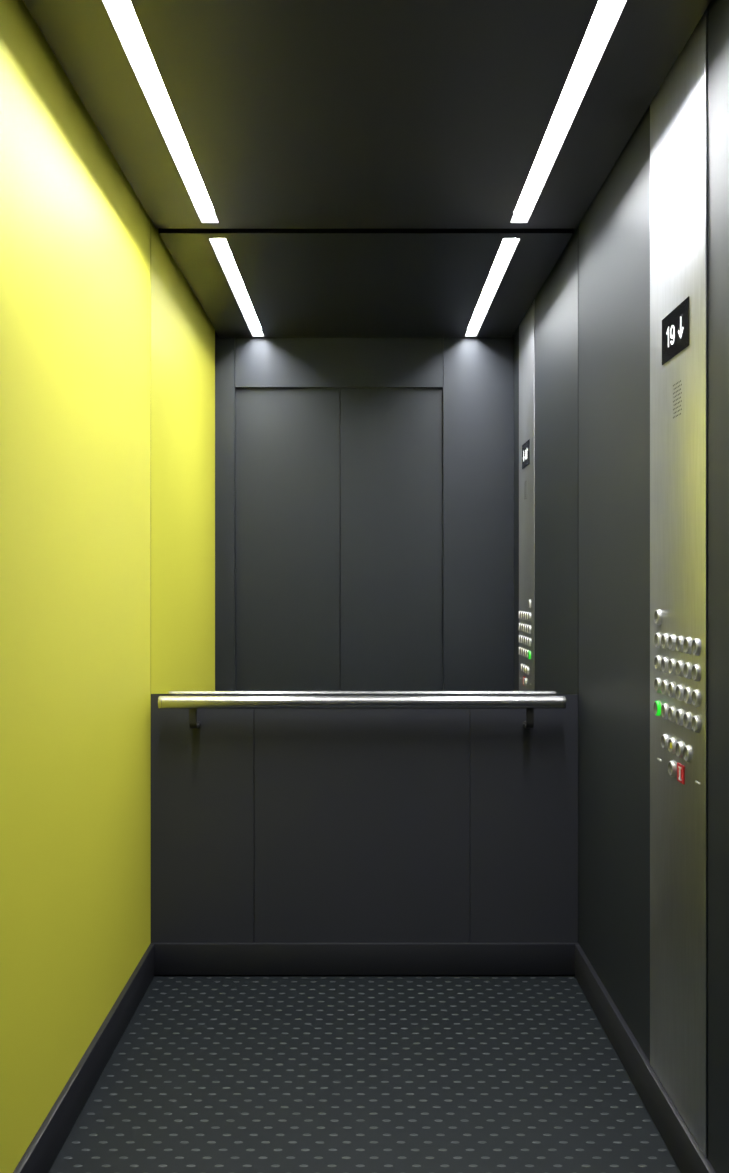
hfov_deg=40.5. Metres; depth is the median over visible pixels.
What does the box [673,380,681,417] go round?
speaker grille
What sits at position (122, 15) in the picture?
ceiling light
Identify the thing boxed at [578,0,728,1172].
wall
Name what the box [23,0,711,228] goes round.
ceiling
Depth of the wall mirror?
3.05 m
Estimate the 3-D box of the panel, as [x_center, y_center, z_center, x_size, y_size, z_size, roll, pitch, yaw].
[0.654,-0.040,2.086,0.014,2.279,0.371,0,0,0]
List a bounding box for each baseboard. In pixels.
[13,944,153,1172]
[150,943,578,974]
[575,944,715,1172]
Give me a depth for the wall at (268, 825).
3.05 m
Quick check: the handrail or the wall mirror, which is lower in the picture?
the handrail
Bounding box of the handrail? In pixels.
[158,696,565,728]
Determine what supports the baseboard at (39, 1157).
attached to the wall at (75, 234)
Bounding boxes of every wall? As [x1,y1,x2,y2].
[0,0,150,1172]
[151,694,577,942]
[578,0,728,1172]
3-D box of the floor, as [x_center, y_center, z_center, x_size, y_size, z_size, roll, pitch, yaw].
[0.000,1.215,2.401,1.382,0.031,1.419,0,0,0]
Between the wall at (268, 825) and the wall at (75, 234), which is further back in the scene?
the wall at (268, 825)
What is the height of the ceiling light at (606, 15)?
0.044 m
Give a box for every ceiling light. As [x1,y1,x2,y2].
[102,0,218,222]
[510,0,626,222]
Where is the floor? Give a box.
[48,975,680,1172]
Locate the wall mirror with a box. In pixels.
[151,221,577,693]
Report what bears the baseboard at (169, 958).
attached to the wall at (268, 825)
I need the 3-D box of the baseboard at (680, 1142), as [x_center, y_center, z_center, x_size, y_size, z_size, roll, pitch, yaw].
[0.654,1.150,2.386,0.014,0.099,1.299,0,0,0]
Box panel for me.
[650,9,706,1156]

